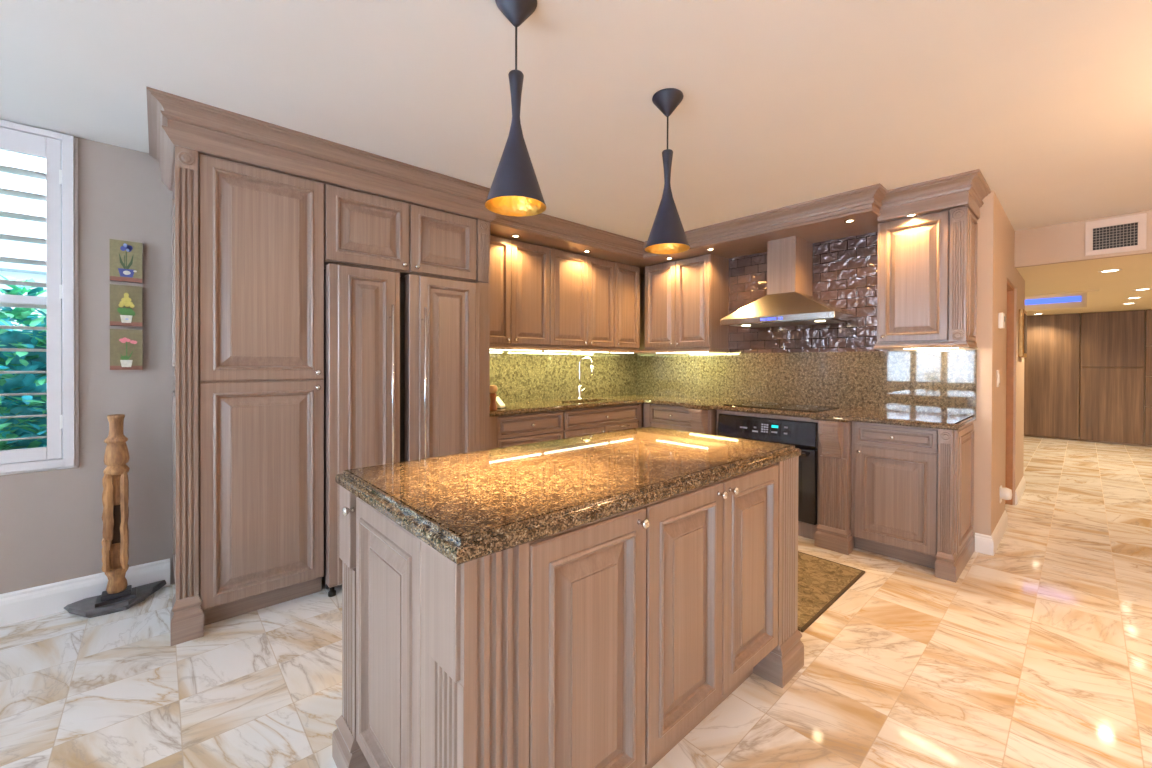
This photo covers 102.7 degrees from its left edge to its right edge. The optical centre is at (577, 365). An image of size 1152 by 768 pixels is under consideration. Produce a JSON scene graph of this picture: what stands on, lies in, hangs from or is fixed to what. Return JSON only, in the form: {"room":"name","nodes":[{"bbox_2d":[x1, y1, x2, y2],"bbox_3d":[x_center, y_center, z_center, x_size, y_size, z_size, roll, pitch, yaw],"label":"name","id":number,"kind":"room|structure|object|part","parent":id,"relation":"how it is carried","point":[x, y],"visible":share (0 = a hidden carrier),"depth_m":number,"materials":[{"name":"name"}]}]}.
{"room":"kitchen","nodes":[
{"label":"kitchen","id":0,"kind":"room"},
{"bbox_2d":[0,136,174,593],"bbox_3d":[-2.015,0.034,3.001,7.460,2.427,0.150,0,0,-42],"label":"wall","id":1,"kind":"structure","parent":0,"point":[51,523],"depth_m":2.45,"materials":[{"name":"beige paint"}]},
{"bbox_2d":[0,119,78,474],"bbox_3d":[-3.112,-0.322,1.958,1.359,1.697,0.190,0,0,-42],"label":"window","id":2,"kind":"structure","parent":1,"relation":"in","point":[39,320],"depth_m":2.32,"materials":[{"name":"white paint"}]},
{"bbox_3d":[-3.158,-0.333,2.008,1.275,0.040,0.025,0,0,-42],"label":"frame","id":3,"kind":"part","parent":2,"relation":"part of","materials":[{"name":"white paint"}]},
{"bbox_3d":[-3.154,-0.333,2.004,1.275,1.635,0.004,0,0,-42],"label":"pane","id":4,"kind":"part","parent":2,"relation":"part of","materials":[{"name":"clear glass"}]},
{"bbox_2d":[0,558,169,626],"bbox_3d":[-3.445,1.176,1.595,3.050,0.150,0.016,0,0,-42],"label":"baseboard","id":5,"kind":"structure","parent":1,"relation":"attached to","point":[43,600],"depth_m":2.34,"materials":[{"name":"white paint"}]},
{"bbox_2d":[110,239,142,283],"bbox_3d":[-2.436,-0.561,2.488,0.126,0.218,0.034,0,0,-42],"label":"flower painting","id":6,"kind":"object","parent":1,"relation":"attached to","point":[126,257],"visible":1,"depth_m":2.48,"materials":[{"name":"fabric"}]},
{"bbox_2d":[110,329,142,369],"bbox_3d":[-2.436,-0.086,2.490,0.126,0.218,0.036,0,0,-42],"label":"flower painting","id":7,"kind":"object","parent":1,"relation":"attached to","point":[126,345],"visible":1,"depth_m":2.48,"materials":[{"name":"fabric"}]},
{"bbox_2d":[110,284,142,326],"bbox_3d":[-2.435,-0.322,2.488,0.126,0.218,0.037,0,0,-42],"label":"flower painting","id":8,"kind":"object","parent":1,"relation":"attached to","point":[126,302],"visible":1,"depth_m":2.48,"materials":[{"name":"fabric"}]},
{"bbox_2d":[489,235,549,345],"bbox_3d":[-0.656,-0.600,3.860,0.840,0.872,0.381,0,0,-42],"label":"upper cabinet","id":9,"kind":"object","parent":1,"relation":"attached to","point":[519,283],"visible":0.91,"depth_m":3.81,"materials":[{"name":"brown wood"}]},
{"bbox_3d":[-0.704,-0.601,3.610,0.427,0.843,0.029,0,0,-42],"label":"door","id":10,"kind":"part","parent":9,"relation":"part of","materials":[{"name":"brown wood"}]},
{"bbox_3d":[-0.393,-0.601,3.893,0.403,0.843,0.029,0,0,-42],"label":"door","id":11,"kind":"part","parent":9,"relation":"part of","materials":[{"name":"brown wood"}]},
{"bbox_2d":[490,350,636,401],"bbox_3d":[-0.205,0.099,4.533,2.416,0.510,0.018,0,0,-42],"label":"backsplash","id":12,"kind":"structure","parent":1,"relation":"attached to","point":[518,375],"depth_m":4.52,"materials":[{"name":"brown stone"}]},
{"bbox_2d":[549,248,614,348],"bbox_3d":[-0.039,-0.601,4.421,0.823,0.872,0.381,0,0,-42],"label":"upper cabinet","id":13,"kind":"object","parent":1,"relation":"attached to","point":[582,287],"visible":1,"depth_m":4.29,"materials":[{"name":"brown wood"}]},
{"bbox_3d":[-0.076,-0.602,4.181,0.441,0.843,0.029,0,0,-42],"label":"door","id":14,"kind":"part","parent":13,"relation":"part of","materials":[{"name":"brown wood"}]},
{"bbox_3d":[0.229,-0.603,4.458,0.372,0.843,0.029,0,0,-42],"label":"door","id":15,"kind":"part","parent":13,"relation":"part of","materials":[{"name":"brown wood"}]},
{"bbox_2d":[613,262,639,348],"bbox_3d":[0.409,-0.602,4.830,0.385,0.872,0.381,0,0,-42],"label":"upper cabinet","id":16,"kind":"object","parent":1,"relation":"attached to","point":[627,277],"visible":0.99,"depth_m":4.71,"materials":[{"name":"brown wood"}]},
{"bbox_2d":[844,219,854,222],"bbox_3d":[1.926,-1.023,3.260,0.068,0.009,0.068,0,0,-42],"label":"puck light","id":17,"kind":"object","parent":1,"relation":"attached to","point":[847,220],"visible":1,"depth_m":3.25,"materials":[{"name":"white glass"}]},
{"bbox_2d":[0,0,1151,241],"bbox_3d":[0.686,-1.220,0.952,8.700,0.120,6.900,0,0,-42],"label":"ceiling","id":18,"kind":"structure","parent":0,"point":[784,103],"depth_m":1.94,"materials":[{"name":"paint"}]},
{"bbox_2d":[485,0,545,216],"bbox_3d":[-0.196,-0.837,1.470,0.195,0.659,0.195,0,0,-42],"label":"pendant lamp","id":19,"kind":"object","parent":18,"relation":"hanging from","point":[515,190],"visible":1,"depth_m":1.45,"materials":[{"name":"black metal"}]},
{"bbox_3d":[-0.196,-0.720,1.471,0.195,0.425,0.195,0,0,-42],"label":"lamp shade","id":20,"kind":"part","parent":19,"relation":"part of","materials":[{"name":"black metal"}]},
{"bbox_3d":[-0.196,-1.008,1.469,0.006,0.157,0.006,0,0,45],"label":"cord","id":21,"kind":"part","parent":19,"relation":"part of","materials":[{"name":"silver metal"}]},
{"bbox_2d":[645,88,689,253],"bbox_3d":[0.391,-0.838,2.005,0.195,0.659,0.195,0,0,-42],"label":"pendant lamp","id":22,"kind":"object","parent":18,"relation":"hanging from","point":[667,235],"visible":1,"depth_m":1.97,"materials":[{"name":"black metal"}]},
{"bbox_3d":[0.391,-0.721,2.005,0.195,0.425,0.195,0,0,-42],"label":"lamp shade","id":23,"kind":"part","parent":22,"relation":"part of","materials":[{"name":"black metal"}]},
{"bbox_3d":[0.392,-1.009,2.004,0.006,0.157,0.006,0,0,45],"label":"cord","id":24,"kind":"part","parent":22,"relation":"part of","materials":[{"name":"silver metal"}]},
{"bbox_2d":[0,436,1151,767],"bbox_3d":[2.896,1.312,2.986,14.700,0.100,6.900,0,0,-42],"label":"floor","id":25,"kind":"structure","parent":0,"point":[1039,653],"depth_m":1.89,"materials":[{"name":"stone"}]},
{"bbox_2d":[64,414,165,617],"bbox_3d":[-2.397,0.751,2.399,0.392,0.996,0.221,0,0,-42],"label":"sculpture","id":26,"kind":"object","parent":25,"relation":"on","point":[118,596],"visible":1,"depth_m":2.36,"materials":[{"name":"brown wood"}]},
{"bbox_3d":[-2.390,0.710,2.387,0.102,0.914,0.098,0,0,-42],"label":"carved post","id":27,"kind":"part","parent":26,"relation":"part of","materials":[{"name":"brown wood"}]},
{"bbox_2d":[170,146,323,645],"bbox_3d":[-1.830,0.100,2.537,0.629,2.300,0.747,0,0,-42],"label":"pantry cabinet","id":28,"kind":"object","parent":25,"relation":"on","point":[248,240],"visible":1,"depth_m":2.26,"materials":[{"name":"brown wood"}]},
{"bbox_3d":[-2.060,0.066,2.369,0.024,2.110,0.685,0,0,-42],"label":"panel","id":29,"kind":"part","parent":28,"relation":"part of","materials":[{"name":"brown wood"}]},
{"bbox_3d":[-1.567,-0.456,2.320,0.523,1.056,0.029,0,0,-42],"label":"door","id":30,"kind":"part","parent":28,"relation":"part of","materials":[{"name":"brown wood"}]},
{"bbox_3d":[-1.570,0.612,2.325,0.523,1.064,0.029,0,0,-42],"label":"door","id":31,"kind":"part","parent":28,"relation":"part of","materials":[{"name":"brown wood"}]},
{"bbox_2d":[324,263,479,596],"bbox_3d":[-1.216,0.349,3.019,0.914,1.800,0.802,0,0,-42],"label":"refrigerator","id":32,"kind":"object","parent":25,"relation":"on","point":[402,354],"visible":0.47,"depth_m":2.66,"materials":[{"name":"brown wood"}]},
{"bbox_3d":[-1.211,0.322,2.617,0.380,1.740,0.073,0,0,-42],"label":"door","id":33,"kind":"part","parent":32,"relation":"part of","materials":[{"name":"brown wood"}]},
{"bbox_3d":[-1.177,0.321,2.588,0.308,1.732,0.024,0,0,-42],"label":"raised panel","id":34,"kind":"part","parent":32,"relation":"part of","materials":[{"name":"brown wood"}]},
{"bbox_3d":[-1.069,0.177,2.648,0.012,1.050,0.056,0,0,-42],"label":"handle","id":35,"kind":"part","parent":32,"relation":"part of","materials":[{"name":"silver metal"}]},
{"bbox_3d":[-0.927,0.177,2.777,0.012,1.050,0.056,0,0,-42],"label":"handle","id":36,"kind":"part","parent":32,"relation":"part of","materials":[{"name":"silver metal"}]},
{"bbox_3d":[-0.853,0.321,2.943,0.480,1.740,0.073,0,0,-42],"label":"door","id":37,"kind":"part","parent":32,"relation":"part of","materials":[{"name":"brown wood"}]},
{"bbox_3d":[-0.816,0.320,2.917,0.380,1.732,0.024,0,0,-42],"label":"raised panel","id":38,"kind":"part","parent":32,"relation":"part of","materials":[{"name":"brown wood"}]},
{"bbox_2d":[324,182,489,450],"bbox_3d":[-1.219,0.099,3.093,1.018,2.300,0.745,0,0,-42],"label":"tall cabinet","id":39,"kind":"object","parent":25,"relation":"on","point":[362,229],"visible":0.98,"depth_m":2.82,"materials":[{"name":"brown wood"}]},
{"bbox_2d":[146,86,498,221],"bbox_3d":[-1.421,-1.084,2.858,1.818,0.184,0.841,0,0,-42],"label":"crown molding","id":40,"kind":"structure","parent":39,"relation":"on","point":[173,120],"depth_m":2.36,"materials":[{"name":"brown wood"}]},
{"bbox_3d":[-1.196,-0.779,2.654,0.460,0.410,0.029,0,0,-42],"label":"door","id":41,"kind":"part","parent":39,"relation":"part of","materials":[{"name":"brown wood"}]},
{"bbox_3d":[-0.853,-0.780,2.966,0.454,0.410,0.029,0,0,-42],"label":"door","id":42,"kind":"part","parent":39,"relation":"part of","materials":[{"name":"brown wood"}]},
{"bbox_2d":[489,410,561,448],"bbox_3d":[-0.593,0.806,3.746,0.775,0.883,0.631,0,0,-42],"label":"base cabinet","id":43,"kind":"object","parent":25,"relation":"on","point":[517,429],"visible":0.31,"depth_m":3.53,"materials":[{"name":"brown wood"}]},
{"bbox_3d":[-0.356,0.687,3.585,0.619,0.284,0.029,0,0,-42],"label":"drawer","id":44,"kind":"part","parent":43,"relation":"part of","materials":[{"name":"brown wood"}]},
{"bbox_3d":[-0.356,0.459,3.584,0.619,0.156,0.029,0,0,-42],"label":"drawer","id":45,"kind":"part","parent":43,"relation":"part of","materials":[{"name":"brown wood"}]},
{"bbox_2d":[489,393,975,429],"bbox_3d":[0.801,0.351,3.415,2.398,0.036,2.994,0,0,-42],"label":"countertop","id":46,"kind":"structure","parent":43,"relation":"on","point":[841,414],"depth_m":3.53,"materials":[{"name":"brown stone"}]},
{"bbox_2d":[489,385,497,409],"bbox_3d":[-0.625,0.235,3.409,0.068,0.188,0.068,0,0,-42],"label":"pepper mill","id":47,"kind":"object","parent":46,"relation":"on","point":[493,388],"visible":0.9,"depth_m":3.39,"materials":[{"name":"brown wood"}]},
{"bbox_2d":[496,397,505,408],"bbox_3d":[-0.616,0.286,3.566,0.100,0.085,0.090,0,0,19],"label":"timer","id":48,"kind":"object","parent":46,"relation":"on","point":[499,404],"visible":0.56,"depth_m":3.54,"materials":[{"name":"white plastic"}]},
{"bbox_2d":[577,357,593,399],"bbox_3d":[0.073,0.119,4.412,0.109,0.412,0.164,0,0,-42],"label":"faucet","id":49,"kind":"object","parent":46,"relation":"on","point":[579,397],"visible":1,"depth_m":4.42,"materials":[{"name":"silver metal"}]},
{"bbox_3d":[0.078,0.059,4.409,0.147,0.292,0.021,0,0,24],"label":"spout","id":50,"kind":"part","parent":49,"relation":"part of","materials":[{"name":"silver metal"}]},
{"bbox_2d":[724,401,838,411],"bbox_3d":[1.651,0.330,3.765,0.470,0.008,0.740,0,0,-42],"label":"cooktop","id":51,"kind":"object","parent":46,"relation":"in","point":[810,408],"visible":1,"depth_m":3.69,"materials":[{"name":"black ceramic"}]},
{"bbox_2d":[332,456,803,767],"bbox_3d":[0.081,0.819,1.707,1.604,0.884,0.857,0,0,-42],"label":"kitchen island","id":52,"kind":"object","parent":25,"relation":"on","point":[606,642],"visible":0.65,"depth_m":1.21,"materials":[{"name":"brown wood"}]},
{"bbox_3d":[-0.688,0.435,1.383,0.031,0.026,0.027,0,0,-42],"label":"knob","id":53,"kind":"part","parent":52,"relation":"part of","materials":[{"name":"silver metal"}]},
{"bbox_3d":[-0.504,0.760,1.214,0.029,0.733,0.462,0,0,-42],"label":"door","id":54,"kind":"part","parent":52,"relation":"part of","materials":[{"name":"brown wood"}]},
{"bbox_2d":[335,426,800,564],"bbox_3d":[0.084,0.356,1.703,1.581,0.042,0.807,0,0,-42],"label":"island countertop","id":55,"kind":"structure","parent":52,"relation":"on","point":[466,507],"depth_m":1.35,"materials":[{"name":"brown stone"}]},
{"bbox_3d":[0.040,0.750,1.140,0.395,0.716,0.029,0,0,-42],"label":"door","id":56,"kind":"part","parent":52,"relation":"part of","materials":[{"name":"brown wood"}]},
{"bbox_3d":[0.177,0.421,1.232,0.027,0.026,0.031,0,0,-42],"label":"knob","id":57,"kind":"part","parent":52,"relation":"part of","materials":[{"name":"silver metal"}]},
{"bbox_3d":[0.343,0.385,1.428,1.549,0.012,0.010,0,0,-42],"label":"rail","id":58,"kind":"part","parent":52,"relation":"part of","materials":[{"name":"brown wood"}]},
{"bbox_3d":[0.336,0.749,1.409,0.393,0.716,0.029,0,0,-42],"label":"door","id":59,"kind":"part","parent":52,"relation":"part of","materials":[{"name":"brown wood"}]},
{"bbox_3d":[0.474,0.421,1.503,0.027,0.026,0.031,0,0,-42],"label":"knob","id":60,"kind":"part","parent":52,"relation":"part of","materials":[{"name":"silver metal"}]},
{"bbox_3d":[0.527,0.421,1.552,0.027,0.026,0.031,0,0,-42],"label":"knob","id":61,"kind":"part","parent":52,"relation":"part of","materials":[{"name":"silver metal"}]},
{"bbox_3d":[0.637,0.748,1.684,0.410,0.716,0.029,0,0,-42],"label":"door","id":62,"kind":"part","parent":52,"relation":"part of","materials":[{"name":"brown wood"}]},
{"bbox_2d":[562,403,641,438],"bbox_3d":[0.066,0.804,4.343,1.000,0.883,0.636,0,0,-42],"label":"base cabinet","id":63,"kind":"object","parent":25,"relation":"on","point":[597,420],"visible":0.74,"depth_m":4.08,"materials":[{"name":"brown wood"}]},
{"bbox_3d":[0.065,0.840,3.970,0.467,0.592,0.029,0,0,-42],"label":"door","id":64,"kind":"part","parent":63,"relation":"part of","materials":[{"name":"brown wood"}]},
{"bbox_3d":[0.239,0.458,4.125,0.935,0.156,0.029,0,0,-42],"label":"drawer","id":65,"kind":"part","parent":63,"relation":"part of","materials":[{"name":"brown wood"}]},
{"bbox_3d":[0.413,0.839,4.287,0.461,0.592,0.029,0,0,-42],"label":"door","id":66,"kind":"part","parent":63,"relation":"part of","materials":[{"name":"brown wood"}]},
{"bbox_2d":[644,403,692,431],"bbox_3d":[1.040,0.807,4.436,0.631,0.883,0.570,0,0,-42],"label":"base cabinet","id":67,"kind":"object","parent":25,"relation":"on","point":[660,416],"visible":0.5,"depth_m":4.25,"materials":[{"name":"brown wood"}]},
{"bbox_3d":[0.863,0.459,4.218,0.029,0.156,0.487,0,0,-42],"label":"drawer","id":68,"kind":"part","parent":67,"relation":"part of","materials":[{"name":"brown wood"}]},
{"bbox_3d":[0.861,0.841,4.220,0.029,0.592,0.487,0,0,-42],"label":"door","id":69,"kind":"part","parent":67,"relation":"part of","materials":[{"name":"brown wood"}]},
{"bbox_2d":[689,409,716,434],"bbox_3d":[1.250,0.809,4.100,0.734,0.883,0.212,0,0,-42],"label":"post","id":70,"kind":"object","parent":25,"relation":"on","point":[701,421],"visible":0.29,"depth_m":3.87,"materials":[{"name":"brown wood"}]},
{"bbox_3d":[0.983,0.415,3.853,0.008,0.072,0.096,0,0,-42],"label":"corbel panel","id":71,"kind":"part","parent":70,"relation":"part of","materials":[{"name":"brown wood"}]},
{"bbox_3d":[1.290,0.809,4.136,0.625,0.883,0.176,0,0,-42],"label":"post","id":72,"kind":"part","parent":70,"relation":"part of","materials":[{"name":"brown wood"}]},
{"bbox_2d":[717,410,819,539],"bbox_3d":[1.633,0.812,3.740,0.651,0.883,0.822,0,0,-42],"label":"oven","id":73,"kind":"object","parent":25,"relation":"on","point":[801,432],"visible":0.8,"depth_m":3.36,"materials":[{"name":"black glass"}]},
{"bbox_3d":[1.428,0.481,3.563,0.019,0.095,0.440,0,0,-42],"label":"display glass","id":74,"kind":"part","parent":73,"relation":"part of","materials":[{"name":"black glass"}]},
{"bbox_3d":[1.446,0.497,3.567,0.060,0.186,0.778,0,0,-42],"label":"control panel","id":75,"kind":"part","parent":73,"relation":"part of","materials":[{"name":"black metal"}]},
{"bbox_3d":[1.447,0.866,3.571,0.050,0.533,0.770,0,0,-42],"label":"door","id":76,"kind":"part","parent":73,"relation":"part of","materials":[{"name":"black ceramic"}]},
{"bbox_2d":[798,551,864,631],"bbox_3d":[0.859,1.249,3.088,0.925,0.013,1.625,0,0,-42],"label":"kitchen rug","id":77,"kind":"object","parent":25,"relation":"on","point":[821,582],"visible":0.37,"depth_m":2.64,"materials":[{"name":"brown fabric"}]},
{"bbox_2d":[815,420,853,554],"bbox_3d":[1.947,0.816,3.334,0.734,0.883,0.212,0,0,-42],"label":"post","id":78,"kind":"object","parent":25,"relation":"on","point":[833,533],"visible":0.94,"depth_m":3.12,"materials":[{"name":"brown wood"}]},
{"bbox_3d":[1.679,0.422,3.088,0.008,0.072,0.096,0,0,-42],"label":"corbel panel","id":79,"kind":"part","parent":78,"relation":"part of","materials":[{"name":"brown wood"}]},
{"bbox_3d":[1.750,0.868,3.156,0.020,0.480,0.164,0,0,-42],"label":"fluted panel","id":80,"kind":"part","parent":78,"relation":"part of","materials":[{"name":"brown wood"}]},
{"bbox_2d":[851,421,974,582],"bbox_3d":[2.261,0.818,3.112,0.679,0.883,0.569,0,0,-42],"label":"base cabinet","id":81,"kind":"object","parent":25,"relation":"on","point":[912,488],"visible":1,"depth_m":2.90,"materials":[{"name":"brown wood"}]},
{"bbox_3d":[2.023,0.768,2.958,0.012,0.783,0.475,0,0,-42],"label":"frame","id":82,"kind":"part","parent":81,"relation":"part of","materials":[{"name":"brown wood"}]},
{"bbox_3d":[2.021,0.844,2.946,0.029,0.616,0.445,0,0,-42],"label":"door","id":83,"kind":"part","parent":81,"relation":"part of","materials":[{"name":"brown wood"}]},
{"bbox_3d":[2.022,0.458,2.943,0.029,0.133,0.445,0,0,-42],"label":"drawer","id":84,"kind":"part","parent":81,"relation":"part of","materials":[{"name":"brown wood"}]},
{"bbox_3d":[2.466,0.756,2.930,0.550,0.730,0.024,0,0,-42],"label":"panel","id":85,"kind":"part","parent":81,"relation":"part of","materials":[{"name":"brown wood"}]},
{"bbox_2d":[637,190,1024,550],"bbox_3d":[2.636,0.036,5.044,2.470,2.427,3.090,0,0,-42],"label":"wall","id":86,"kind":"structure","parent":0,"point":[995,232],"depth_m":3.15,"materials":[{"name":"paint"}]},
{"bbox_2d":[645,254,728,348],"bbox_3d":[1.070,-0.599,4.631,0.381,0.872,0.775,0,0,-42],"label":"upper cabinet","id":87,"kind":"object","parent":86,"relation":"attached to","point":[686,300],"visible":1,"depth_m":4.43,"materials":[{"name":"brown wood"}]},
{"bbox_2d":[490,344,729,352],"bbox_3d":[0.303,-0.147,3.971,2.405,0.037,0.854,0,0,-42],"label":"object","id":88,"kind":"object","parent":87,"relation":"attached to","point":[492,346],"visible":0.84,"depth_m":4.30,"materials":[{"name":"white plastic"}]},
{"bbox_3d":[0.834,-0.602,4.662,0.029,0.843,0.383,0,0,-42],"label":"door","id":89,"kind":"part","parent":87,"relation":"part of","materials":[{"name":"brown wood"}]},
{"bbox_3d":[1.091,-0.600,4.380,0.029,0.843,0.370,0,0,-42],"label":"door","id":90,"kind":"part","parent":87,"relation":"part of","materials":[{"name":"brown wood"}]},
{"bbox_2d":[490,169,990,274],"bbox_3d":[0.829,-1.085,3.391,2.415,0.176,3.068,0,0,-42],"label":"crown molding","id":91,"kind":"structure","parent":86,"relation":"attached to","point":[821,219],"depth_m":3.52,"materials":[{"name":"brown wood"}]},
{"bbox_2d":[720,236,856,327],"bbox_3d":[1.720,-0.686,3.806,0.506,0.691,0.910,0,0,-42],"label":"range hood","id":92,"kind":"object","parent":86,"relation":"attached to","point":[789,300],"visible":1,"depth_m":3.72,"materials":[{"name":"metal"}]},
{"bbox_2d":[636,350,976,417],"bbox_3d":[1.695,0.122,4.227,0.018,0.478,2.992,0,0,-42],"label":"backsplash","id":93,"kind":"structure","parent":86,"relation":"attached to","point":[926,381],"depth_m":3.80,"materials":[{"name":"brown stone"}]},
{"bbox_2d":[726,232,889,352],"bbox_3d":[1.912,-0.573,3.988,0.018,0.917,1.350,0,0,-42],"label":"tile backsplash","id":94,"kind":"structure","parent":86,"relation":"attached to","point":[844,269],"depth_m":3.80,"materials":[{"name":"tile"}]},
{"bbox_2d":[877,206,977,343],"bbox_3d":[2.395,-0.575,3.168,0.391,0.855,0.502,0,0,-42],"label":"upper cabinet","id":95,"kind":"object","parent":86,"relation":"attached to","point":[927,269],"visible":0.98,"depth_m":3.04,"materials":[{"name":"brown wood"}]},
{"bbox_3d":[2.248,-0.578,3.095,0.029,0.826,0.383,0,0,-42],"label":"door","id":96,"kind":"part","parent":95,"relation":"part of","materials":[{"name":"brown wood"}]},
{"bbox_2d":[873,341,977,349],"bbox_3d":[2.396,-0.134,3.181,0.374,0.037,0.518,0,0,-42],"label":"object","id":97,"kind":"object","parent":95,"relation":"attached to","point":[965,344],"visible":1,"depth_m":3.04,"materials":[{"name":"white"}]},
{"bbox_2d":[909,348,949,348],"bbox_3d":[2.428,-0.128,3.170,0.040,0.025,0.320,0,0,-42],"label":"light","id":98,"kind":"object","parent":95,"relation":"attached to","point":[909,348],"visible":0.32,"depth_m":3.17,"materials":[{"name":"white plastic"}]},
{"bbox_3d":[2.574,-0.574,3.009,0.310,0.830,0.024,0,0,-42],"label":"panel","id":99,"kind":"part","parent":95,"relation":"part of","materials":[{"name":"brown wood"}]},
{"bbox_2d":[975,510,1007,555],"bbox_3d":[3.035,1.198,3.371,0.836,0.124,0.096,0,0,-42],"label":"baseboard","id":100,"kind":"structure","parent":86,"relation":"attached to","point":[985,544],"depth_m":3.12,"materials":[{"name":"white paint"}]},
{"bbox_2d":[997,370,999,386],"bbox_3d":[2.967,0.091,3.248,0.076,0.120,0.013,0,0,-42],"label":"light switch","id":101,"kind":"object","parent":86,"relation":"attached to","point":[998,374],"visible":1,"depth_m":3.23,"materials":[{"name":"white plastic"}]},
{"bbox_2d":[998,313,1004,328],"bbox_3d":[3.026,-0.319,3.286,0.100,0.110,0.031,0,0,-42],"label":"thermostat","id":102,"kind":"object","parent":86,"relation":"attached to","point":[1001,316],"visible":1,"depth_m":3.25,"materials":[{"name":"white plastic"}]},
{"bbox_2d":[999,485,1011,502],"bbox_3d":[3.145,0.951,3.381,0.090,0.120,0.066,0,0,-42],"label":"night light","id":103,"kind":"object","parent":86,"relation":"attached to","point":[1004,493],"visible":1,"depth_m":3.36,"materials":[{"name":"white plastic"}]},
{"bbox_3d":[3.125,0.950,3.402,0.076,0.120,0.008,0,0,-42],"label":"plate","id":104,"kind":"part","parent":103,"relation":"part of","materials":[{"name":"white plastic"}]},
{"bbox_2d":[1005,281,1013,504],"bbox_3d":[3.615,0.281,3.940,0.790,1.955,0.105,0,0,-42],"label":"door","id":105,"kind":"structure","parent":86,"relation":"in","point":[1010,289],"depth_m":4.17,"materials":[{"name":"brown wood"}]},
{"bbox_2d":[1015,476,1025,504],"bbox_3d":[4.239,1.196,4.494,0.876,0.124,0.136,0,0,-42],"label":"baseboard","id":106,"kind":"structure","parent":86,"relation":"attached to","point":[1021,487],"depth_m":4.36,"materials":[{"name":"white paint"}]},
{"bbox_2d":[1018,309,1026,357],"bbox_3d":[4.248,-0.302,4.394,0.360,0.450,0.038,0,0,-42],"label":"framed picture","id":107,"kind":"object","parent":86,"relation":"attached to","point":[1022,335],"visible":1,"depth_m":4.28},
{"bbox_2d":[1014,210,1151,267],"bbox_3d":[4.964,-1.001,2.760,0.060,0.314,3.410,0,0,-42],"label":"beam","id":108,"kind":"structure","parent":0,"point":[1059,243],"depth_m":3.81,"materials":[{"name":"paint"}]},
{"bbox_2d":[1085,213,1146,255],"bbox_3d":[4.171,-1.010,3.577,0.012,0.270,0.310,0,0,-42],"label":"air vent","id":109,"kind":"object","parent":108,"relation":"attached to","point":[1126,233],"visible":1,"depth_m":3.57,"materials":[{"name":"metal"}]},
{"bbox_2d":[1016,253,1151,315],"bbox_3d":[6.202,-1.110,5.841,5.960,0.482,6.700,0,0,-42],"label":"ceiling","id":110,"kind":"structure","parent":0,"point":[1115,287],"depth_m":4.86,"materials":[{"name":"beige paint"}]},
{"bbox_2d":[1025,296,1080,304],"bbox_3d":[6.752,-1.008,7.715,0.016,0.080,2.270,0,0,-42],"label":"light","id":111,"kind":"object","parent":110,"relation":"attached to","point":[1073,298],"visible":0.36,"depth_m":7.08,"materials":[{"name":"blue"}]},
{"bbox_2d":[1025,290,1098,310],"bbox_3d":[5.936,-0.870,6.943,2.270,0.012,2.515,0,0,-42],"label":"trim","id":112,"kind":"structure","parent":110,"relation":"attached to","point":[1092,295],"depth_m":5.72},
{"bbox_2d":[1098,269,1121,272],"bbox_3d":[4.839,-0.861,4.189,0.146,0.006,0.146,0,0,-42],"label":"recessed light","id":113,"kind":"object","parent":110,"relation":"in","point":[1110,270],"visible":1,"depth_m":4.17,"materials":[{"name":"white paint"}]},
{"bbox_2d":[1133,288,1151,290],"bbox_3d":[6.402,-0.862,5.221,0.146,0.006,0.146,0,0,-42],"label":"recessed light","id":114,"kind":"object","parent":110,"relation":"in","point":[1144,288],"visible":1,"depth_m":5.22,"materials":[{"name":"white paint"}]},
{"bbox_2d":[1024,310,1151,446],"bbox_3d":[8.350,0.038,7.806,0.140,2.427,6.700,0,0,-42],"label":"wall","id":115,"kind":"structure","parent":0,"point":[1080,367],"depth_m":7.50,"materials":[{"name":"paint"}]},
{"bbox_2d":[1024,313,1079,438],"bbox_3d":[7.958,0.174,8.086,0.055,2.091,1.148,0,0,-42],"label":"wood wall panel","id":116,"kind":"object","parent":115,"relation":"attached to","point":[1052,361],"visible":0.58,"depth_m":7.87,"materials":[{"name":"brown wood"}]},
{"bbox_2d":[1080,368,1143,444],"bbox_3d":[8.576,0.629,7.408,0.055,1.191,0.668,0,0,-42],"label":"wood wall panel","id":117,"kind":"object","parent":115,"relation":"attached to","point":[1111,399],"visible":1,"depth_m":7.38,"materials":[{"name":"brown wood"}]},
{"bbox_2d":[1081,310,1144,366],"bbox_3d":[8.579,-0.420,7.402,0.055,0.892,0.668,0,0,-42],"label":"wood wall panel","id":118,"kind":"object","parent":115,"relation":"attached to","point":[1115,338],"visible":1,"depth_m":7.37,"materials":[{"name":"brown wood"}]},
{"bbox_2d":[1145,407,1151,444],"bbox_3d":[9.127,0.937,6.803,0.055,0.586,0.948,0,0,-42],"label":"wood wall panel","id":119,"kind":"object","parent":115,"relation":"attached to","point":[1148,410],"visible":1,"depth_m":7.11,"materials":[{"name":"brown wood"}]},
{"bbox_2d":[1145,377,1151,406],"bbox_3d":[9.129,0.405,6.800,0.055,0.462,0.948,0,0,-42],"label":"wood wall panel","id":120,"kind":"object","parent":115,"relation":"attached to","point":[1148,380],"visible":1,"depth_m":7.11,"materials":[{"name":"brown wood"}]},
{"bbox_2d":[1145,346,1151,375],"bbox_3d":[9.130,-0.065,6.798,0.055,0.462,0.948,0,0,-42],"label":"wood wall panel","id":121,"kind":"object","parent":115,"relation":"attached to","point":[1148,349],"visible":1,"depth_m":7.11,"materials":[{"name":"brown wood"}]},
{"bbox_2d":[1146,309,1151,345],"bbox_3d":[9.132,-0.583,6.795,0.055,0.557,0.948,0,0,-42],"label":"wood wall panel","id":122,"kind":"object","parent":115,"relation":"attached to","point":[1148,312],"visible":1,"depth_m":7.10,"materials":[{"name":"brown wood"}]}
]}

